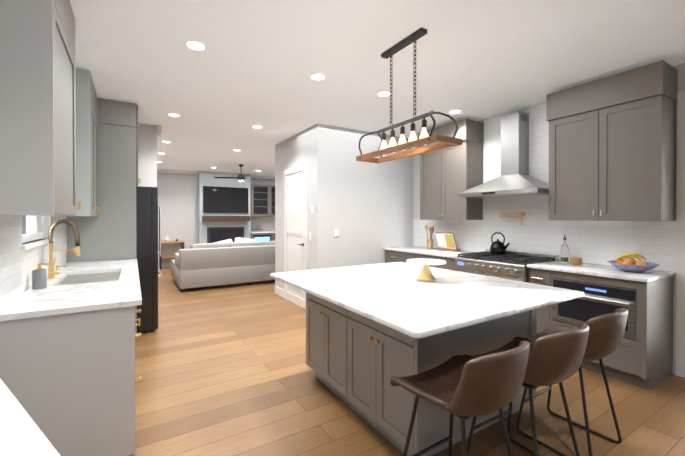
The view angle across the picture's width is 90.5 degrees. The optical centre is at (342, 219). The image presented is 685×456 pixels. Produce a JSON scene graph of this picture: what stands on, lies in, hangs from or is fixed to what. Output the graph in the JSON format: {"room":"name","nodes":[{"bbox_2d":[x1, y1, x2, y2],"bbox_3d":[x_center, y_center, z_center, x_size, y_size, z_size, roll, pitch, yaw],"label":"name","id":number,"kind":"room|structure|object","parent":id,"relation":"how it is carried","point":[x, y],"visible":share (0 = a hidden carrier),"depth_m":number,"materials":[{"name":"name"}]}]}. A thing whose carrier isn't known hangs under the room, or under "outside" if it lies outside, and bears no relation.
{"room":"kitchen and living room","nodes":[
{"label":"kitchen and living room","id":0,"kind":"room"},
{"bbox_2d":[0,378,59,455],"bbox_3d":[-0.706,0.933,0.676,0.718,0.914,1.420,0,0,-32],"label":"countertop","id":1,"kind":"structure","parent":0,"point":[21,434],"depth_m":0.76,"materials":[{"name":"white stone"}]},
{"bbox_2d":[2,216,65,306],"bbox_3d":[-2.861,-0.001,3.324,0.150,2.750,15.200,0,0,-32],"label":"wall","id":2,"kind":"structure","parent":0,"point":[45,226],"depth_m":2.91,"materials":[{"name":"white ceramic tile"},{"name":"paint"}]},
{"bbox_2d":[0,215,66,307],"bbox_3d":[-2.319,0.216,2.599,0.008,0.495,2.475,0,0,-32],"label":"wall tile","id":3,"kind":"structure","parent":2,"relation":"attached to","point":[18,265],"depth_m":2.11,"materials":[{"name":"white tile"}]},
{"bbox_2d":[21,216,53,249],"bbox_3d":[-2.322,-0.316,2.527,0.130,1.010,0.940,0,0,-32],"label":"window","id":4,"kind":"structure","parent":2,"relation":"in","point":[32,228],"depth_m":2.62,"materials":[{"name":"white"}]},
{"bbox_2d":[0,0,80,215],"bbox_3d":[-1.713,-0.690,1.912,0.317,1.325,0.772,0,0,-32],"label":"upper cabinet","id":5,"kind":"object","parent":2,"relation":"attached to","point":[37,117],"visible":0.98,"depth_m":1.62,"materials":[{"name":"grey wood"}]},
{"bbox_2d":[66,68,98,216],"bbox_3d":[-2.622,-0.699,3.381,0.317,1.325,0.817,0,0,-32],"label":"upper cabinet","id":6,"kind":"object","parent":2,"relation":"attached to","point":[86,146],"visible":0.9,"depth_m":3.09,"materials":[{"name":"grey wood"}]},
{"bbox_2d":[138,123,156,186],"bbox_3d":[-3.158,-0.010,4.821,0.920,2.750,0.140,0,0,-32],"label":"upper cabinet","id":7,"kind":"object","parent":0,"point":[147,154],"depth_m":4.93,"materials":[{"name":"grey paint"}]},
{"bbox_2d":[157,127,161,310],"bbox_3d":[-3.181,-0.011,4.916,0.980,2.750,0.075,0,0,-32],"label":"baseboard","id":8,"kind":"structure","parent":7,"relation":"attached to","point":[159,129],"depth_m":5.03,"materials":[{"name":"white"}]},
{"bbox_2d":[157,172,274,262],"bbox_3d":[-3.176,-0.048,10.743,7.420,2.750,0.150,0,0,-32],"label":"wall","id":9,"kind":"structure","parent":0,"point":[178,198],"depth_m":9.74,"materials":[{"name":"grey paint"}]},
{"bbox_2d":[162,169,274,267],"bbox_3d":[-3.120,-0.047,10.653,7.120,2.750,0.060,0,0,-32],"label":"baseboard","id":10,"kind":"structure","parent":9,"relation":"attached to","point":[164,265],"depth_m":9.73,"materials":[{"name":"white wood"}]},
{"bbox_2d":[198,171,250,243],"bbox_3d":[-3.546,-0.044,10.249,1.470,2.750,0.300,0,0,-32],"label":"wall","id":11,"kind":"structure","parent":0,"point":[206,178],"depth_m":10.02,"materials":[{"name":"paint"}]},
{"bbox_2d":[207,227,243,242],"bbox_3d":[-3.459,0.622,10.112,1.070,0.820,0.029,0,0,-32],"label":"fireplace insert","id":12,"kind":"object","parent":11,"relation":"attached to","point":[216,234],"visible":0.43,"depth_m":10.06,"materials":[{"name":"grey metal"}]},
{"bbox_2d":[203,186,247,212],"bbox_3d":[-3.449,-0.599,10.098,1.300,0.760,0.043,0,0,-32],"label":"wall-mounted tv","id":13,"kind":"object","parent":11,"relation":"attached to","point":[225,199],"visible":0.93,"depth_m":10.06,"materials":[{"name":"black glass"}]},
{"bbox_2d":[202,216,249,220],"bbox_3d":[-3.415,-0.048,10.036,1.330,0.160,0.199,0,0,-32],"label":"mantel shelf","id":14,"kind":"object","parent":11,"relation":"attached to","point":[225,218],"visible":1,"depth_m":9.93,"materials":[{"name":"brown wood"}]},
{"bbox_2d":[70,0,684,176],"bbox_3d":[-0.144,-1.436,4.996,11.000,0.100,15.200,0,0,-32],"label":"ceiling","id":15,"kind":"structure","parent":0,"point":[257,62],"depth_m":2.91,"materials":[{"name":"white paint"}]},
{"bbox_2d":[166,113,181,116],"bbox_3d":[-2.201,-1.377,4.435,0.175,0.011,0.178,0,0,-32],"label":"recessed light","id":16,"kind":"object","parent":15,"relation":"in","point":[169,114],"depth_m":4.44,"materials":[{"name":"white plastic"}]},
{"bbox_2d":[183,39,208,51],"bbox_3d":[-1.142,-1.365,2.650,0.182,0.011,0.186,0,0,-32],"label":"recessed light","id":17,"kind":"object","parent":15,"relation":"in","point":[190,44],"depth_m":2.66,"materials":[{"name":"white plastic"}]},
{"bbox_2d":[214,164,260,181],"bbox_3d":[-2.506,-1.191,8.545,1.232,0.434,1.082,0,0,-32],"label":"ceiling fan","id":18,"kind":"object","parent":15,"relation":"hanging from","point":[240,177],"visible":1,"depth_m":8.62,"materials":[{"name":"black metal"}]},
{"bbox_2d":[251,125,262,128],"bbox_3d":[-1.260,-1.380,5.001,0.172,0.011,0.178,0,0,-32],"label":"recessed light","id":19,"kind":"object","parent":15,"relation":"in","point":[253,126],"depth_m":5.02,"materials":[{"name":"white"}]},
{"bbox_2d":[308,72,327,80],"bbox_3d":[-0.234,-1.369,3.235,0.183,0.011,0.188,0,0,-32],"label":"recessed light","id":20,"kind":"object","parent":15,"relation":"in","point":[316,76],"depth_m":3.25,"materials":[{"name":"white"}]},
{"bbox_2d":[376,91,392,96],"bbox_3d":[0.446,-1.372,3.683,0.168,0.011,0.180,0,0,-32],"label":"recessed light","id":21,"kind":"object","parent":15,"relation":"in","point":[381,93],"depth_m":3.69,"materials":[{"name":"white"}]},
{"bbox_2d":[356,27,461,162],"bbox_3d":[0.464,-0.941,2.629,0.257,0.860,0.920,0,0,-32],"label":"pendant light","id":22,"kind":"object","parent":15,"relation":"hanging from","point":[426,139],"visible":1,"depth_m":2.54,"materials":[{"name":"brown wood"}]},
{"bbox_2d":[447,109,461,113],"bbox_3d":[1.415,-1.376,4.300,0.184,0.011,0.176,0,0,-32],"label":"recessed light","id":23,"kind":"object","parent":15,"relation":"in","point":[455,111],"depth_m":4.31,"materials":[{"name":"white plastic"}]},
{"bbox_2d":[128,267,684,455],"bbox_3d":[-0.144,1.413,5.014,11.000,0.100,15.200,0,0,-32],"label":"floor","id":24,"kind":"structure","parent":0,"point":[223,370],"depth_m":2.58,"materials":[{"name":"brown wood"}]},
{"bbox_2d":[0,307,139,455],"bbox_3d":[-1.607,0.940,2.037,0.618,0.883,0.482,0,0,-32],"label":"base cabinet","id":25,"kind":"object","parent":24,"relation":"on","point":[68,335],"depth_m":1.85,"materials":[{"name":"grey wood"}]},
{"bbox_2d":[0,259,141,322],"bbox_3d":[-2.069,0.477,2.823,0.645,0.030,2.350,0,0,-32],"label":"countertop","id":26,"kind":"structure","parent":25,"relation":"on","point":[58,298],"depth_m":2.10,"materials":[{"name":"white stone"}]},
{"bbox_2d":[32,263,48,288],"bbox_3d":[-2.059,0.380,2.317,0.089,0.170,0.076,0,0,-32],"label":"soap dispenser","id":27,"kind":"object","parent":26,"relation":"on","point":[39,277],"visible":1,"depth_m":2.29,"materials":[{"name":"grey ceramic"}]},
{"bbox_2d":[54,265,66,274],"bbox_3d":[-2.406,0.424,2.902,0.086,0.075,0.039,0,0,-32],"label":"soap dispenser","id":28,"kind":"object","parent":26,"relation":"on","point":[57,272],"visible":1,"depth_m":2.88,"materials":[{"name":"gold metal"}]},
{"bbox_2d":[47,219,80,278],"bbox_3d":[-2.239,0.228,2.732,0.214,0.470,0.096,0,0,-32],"label":"faucet","id":29,"kind":"object","parent":26,"relation":"on","point":[76,250],"visible":1,"depth_m":2.69,"materials":[{"name":"gold metal"}]},
{"bbox_2d":[60,271,115,282],"bbox_3d":[-2.077,0.599,2.813,0.420,0.237,0.760,0,0,-32],"label":"sink","id":30,"kind":"object","parent":26,"relation":"in","point":[81,276],"depth_m":2.91,"materials":[{"name":"silver metal"}]},
{"bbox_2d":[67,98,140,333],"bbox_3d":[-2.940,0.000,4.266,0.702,2.734,1.005,0,0,-32],"label":"tall cabinet","id":31,"kind":"object","parent":24,"relation":"on","point":[108,232],"visible":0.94,"depth_m":3.88,"materials":[{"name":"grey wood"}]},
{"bbox_2d":[136,186,162,332],"bbox_3d":[-2.831,0.482,4.339,0.906,1.769,0.910,0,0,-32],"label":"fridge","id":32,"kind":"object","parent":24,"relation":"on","point":[147,210],"visible":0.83,"depth_m":4.10,"materials":[{"name":"black metal"}]},
{"bbox_2d":[159,235,184,269],"bbox_3d":[-4.736,0.875,9.431,0.600,0.919,0.390,0,0,-32],"label":"console table","id":33,"kind":"object","parent":24,"relation":"on","point":[166,240],"visible":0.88,"depth_m":9.34,"materials":[{"name":"brown wood"}]},
{"bbox_2d":[171,237,274,291],"bbox_3d":[-2.359,0.857,7.726,2.610,0.978,1.750,0,0,-32],"label":"sofa","id":34,"kind":"object","parent":24,"relation":"on","point":[238,260],"visible":0.83,"depth_m":6.78,"materials":[{"name":"grey fabric"}]},
{"bbox_2d":[251,184,274,241],"bbox_3d":[-2.373,0.101,10.895,1.195,2.449,0.403,0,0,-32],"label":"tall cabinet","id":35,"kind":"object","parent":24,"relation":"on","point":[262,199],"visible":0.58,"depth_m":10.67,"materials":[{"name":"grey wood"}]},
{"bbox_2d":[274,286,303,307],"bbox_3d":[-0.805,1.295,5.592,0.015,0.130,1.710,0,0,-32],"label":"baseboard","id":36,"kind":"structure","parent":24,"relation":"on","point":[298,301],"depth_m":5.65,"materials":[{"name":"white wood"}]},
{"bbox_2d":[275,123,412,289],"bbox_3d":[1.068,-0.022,6.753,4.400,2.750,1.700,0,0,-32],"label":"wall block","id":37,"kind":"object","parent":24,"relation":"on","point":[365,209],"visible":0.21,"depth_m":5.26,"materials":[{"name":"grey paint"}]},
{"bbox_2d":[284,163,307,308],"bbox_3d":[-0.766,0.250,5.515,0.083,2.220,0.900,0,0,-32],"label":"door","id":38,"kind":"structure","parent":37,"relation":"attached to","point":[296,218],"depth_m":5.48,"materials":[{"name":"white wood"}]},
{"bbox_2d":[311,205,314,212],"bbox_3d":[-0.434,-0.161,4.977,0.021,0.110,0.080,0,0,-32],"label":"thermostat","id":39,"kind":"object","parent":37,"relation":"attached to","point":[312,208],"visible":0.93,"depth_m":4.96,"materials":[{"name":"white plastic"}]},
{"bbox_2d":[334,229,338,236],"bbox_3d":[-0.089,0.193,5.032,0.080,0.120,0.011,0,0,-32],"label":"light switch","id":40,"kind":"object","parent":37,"relation":"attached to","point":[336,232],"visible":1,"depth_m":5.03,"materials":[{"name":"white plastic"}]},
{"bbox_2d":[385,250,402,262],"bbox_3d":[1.082,0.918,5.462,0.619,0.883,0.517,0,0,-32],"label":"base cabinet","id":41,"kind":"object","parent":24,"relation":"on","point":[399,254],"depth_m":5.31,"materials":[{"name":"grey wood"}]},
{"bbox_2d":[383,246,471,257],"bbox_3d":[1.311,0.463,5.059,0.649,0.030,1.438,0,0,-32],"label":"countertop","id":42,"kind":"structure","parent":41,"relation":"on","point":[406,249],"depth_m":4.86,"materials":[{"name":"white stone"}]},
{"bbox_2d":[425,225,433,248],"bbox_3d":[1.361,0.262,5.273,0.140,0.368,0.126,0,0,-32],"label":"utensil crock","id":43,"kind":"object","parent":42,"relation":"on","point":[430,241],"visible":1,"depth_m":5.24,"materials":[{"name":"gold metal"}]},
{"bbox_2d":[436,232,460,251],"bbox_3d":[1.544,0.312,4.992,0.166,0.270,0.340,0,0,-32],"label":"cookbook stand","id":44,"kind":"object","parent":42,"relation":"on","point":[446,241],"visible":1,"depth_m":4.94,"materials":[{"name":"white paper"}]},
{"bbox_2d":[403,254,426,262],"bbox_3d":[1.339,0.921,5.046,0.619,0.883,0.460,0,0,-32],"label":"base cabinet","id":45,"kind":"object","parent":24,"relation":"on","point":[405,256],"depth_m":4.97,"materials":[{"name":"grey wood"}]},
{"bbox_2d":[306,294,536,455],"bbox_3d":[0.520,0.936,2.697,1.186,0.883,1.374,0,0,-32],"label":"kitchen island","id":46,"kind":"object","parent":24,"relation":"on","point":[372,330],"depth_m":2.14,"materials":[{"name":"gray painted wood"},{"name":"brushed gold"}]},
{"bbox_2d":[270,262,583,341],"bbox_3d":[0.472,0.479,2.578,1.490,0.030,1.800,0,0,-32],"label":"island countertop","id":47,"kind":"structure","parent":46,"relation":"on","point":[391,295],"depth_m":2.13,"materials":[{"name":"white stone"}]},
{"bbox_2d":[406,258,446,280],"bbox_3d":[0.650,0.389,2.641,0.308,0.147,0.308,0,0,-32],"label":"cake stand","id":48,"kind":"object","parent":47,"relation":"on","point":[425,274],"visible":1,"depth_m":2.60,"materials":[{"name":"white ceramic"}]},
{"bbox_2d":[427,254,454,270],"bbox_3d":[1.581,0.923,4.655,0.619,0.883,0.461,0,0,-32],"label":"base cabinet","id":49,"kind":"object","parent":24,"relation":"on","point":[449,265],"depth_m":4.44,"materials":[{"name":"grey wood"}]},
{"bbox_2d":[390,341,529,455],"bbox_3d":[0.561,0.948,1.573,0.518,0.869,0.526,0,0,-32],"label":"bar stool","id":50,"kind":"object","parent":24,"relation":"on","point":[463,388],"visible":1,"depth_m":1.37,"materials":[{"name":"brown leather"}]},
{"bbox_2d":[453,249,558,282],"bbox_3d":[1.897,0.882,4.041,0.727,0.974,0.905,0,0,-32],"label":"range","id":51,"kind":"object","parent":24,"relation":"on","point":[510,265],"visible":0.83,"depth_m":3.87,"materials":[{"name":"silver metal"}]},
{"bbox_2d":[490,232,509,253],"bbox_3d":[1.962,0.288,4.227,0.190,0.270,0.252,0,0,-32],"label":"kettle","id":52,"kind":"object","parent":51,"relation":"on","point":[498,247],"visible":1,"depth_m":4.19,"materials":[{"name":"black metal"}]},
{"bbox_2d":[462,324,588,455],"bbox_3d":[0.994,0.946,1.822,0.518,0.869,0.524,0,0,-32],"label":"bar stool","id":53,"kind":"object","parent":24,"relation":"on","point":[554,358],"visible":0.71,"depth_m":1.59,"materials":[{"name":"brown leather"}]},
{"bbox_2d":[513,308,627,455],"bbox_3d":[1.435,0.944,2.119,0.518,0.869,0.524,0,0,-32],"label":"bar stool","id":54,"kind":"object","parent":24,"relation":"on","point":[606,333],"visible":0.69,"depth_m":1.92,"materials":[{"name":"brown leather"}]},
{"bbox_2d":[527,260,674,389],"bbox_3d":[2.421,0.917,3.258,0.660,0.914,0.970,0,0,-32],"label":"base cabinet","id":55,"kind":"object","parent":24,"relation":"on","point":[641,355],"visible":0.62,"depth_m":2.92,"materials":[{"name":"painted wood"},{"name":"stone countertop"}]},
{"bbox_2d":[561,235,568,262],"bbox_3d":[2.406,0.306,3.680,0.072,0.299,0.072,0,0,-32],"label":"oil bottle","id":56,"kind":"object","parent":55,"relation":"on","point":[564,253],"visible":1,"depth_m":3.65,"materials":[{"name":"clear glass"}]},
{"bbox_2d":[570,257,581,263],"bbox_3d":[2.440,0.425,3.549,0.108,0.063,0.108,0,0,-32],"label":"box","id":57,"kind":"object","parent":55,"relation":"on","point":[574,260],"visible":0.98,"depth_m":3.51,"materials":[{"name":"brown wood"}]},
{"bbox_2d":[607,253,659,271],"bbox_3d":[2.598,0.374,3.046,0.364,0.171,0.364,0,0,-32],"label":"fruit bowl","id":58,"kind":"object","parent":55,"relation":"on","point":[629,265],"visible":1,"depth_m":3.00,"materials":[{"name":"blue"}]},
{"bbox_2d":[413,63,684,373],"bbox_3d":[3.228,0.003,2.740,0.150,2.750,7.800,0,0,-32],"label":"wall","id":59,"kind":"structure","parent":0,"point":[680,68],"depth_m":3.04,"materials":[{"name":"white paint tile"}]},
{"bbox_2d":[418,119,483,219],"bbox_3d":[1.547,-0.671,4.941,0.366,1.330,0.880,0,0,-32],"label":"upper cabinet","id":60,"kind":"object","parent":59,"relation":"attached to","point":[447,175],"visible":0.9,"depth_m":4.67,"materials":[{"name":"grey wood"}]},
{"bbox_2d":[458,111,548,197],"bbox_3d":[1.981,-0.791,4.091,0.521,0.999,1.010,0,0,-32],"label":"range hood","id":61,"kind":"object","parent":59,"relation":"attached to","point":[514,179],"visible":0.94,"depth_m":4.07,"materials":[{"name":"silver metal"}]},
{"bbox_2d":[413,102,675,271],"bbox_3d":[2.090,-0.457,4.425,0.008,1.848,3.328,0,0,-32],"label":"wall tile","id":62,"kind":"structure","parent":59,"relation":"attached to","point":[587,241],"depth_m":4.03,"materials":[{"name":"white tile"}]},
{"bbox_2d":[499,211,525,224],"bbox_3d":[2.105,-0.025,4.237,0.165,0.170,0.354,0,0,-32],"label":"pot filler","id":63,"kind":"object","parent":62,"relation":"attached to","point":[521,215],"visible":1,"depth_m":4.19,"materials":[{"name":"gold metal"}]},
{"bbox_2d":[630,243,638,252],"bbox_3d":[2.803,0.277,3.261,0.008,0.115,0.070,0,0,-32],"label":"outlet","id":64,"kind":"object","parent":62,"relation":"attached to","point":[634,247],"visible":0.81,"depth_m":3.26,"materials":[{"name":"white plastic"}]},
{"bbox_2d":[546,60,677,220],"bbox_3d":[2.559,-0.661,3.304,0.366,1.330,0.930,0,0,-32],"label":"upper cabinet","id":65,"kind":"object","parent":59,"relation":"attached to","point":[612,147],"visible":1,"depth_m":3.10,"materials":[{"name":"grey wood"}]}
]}

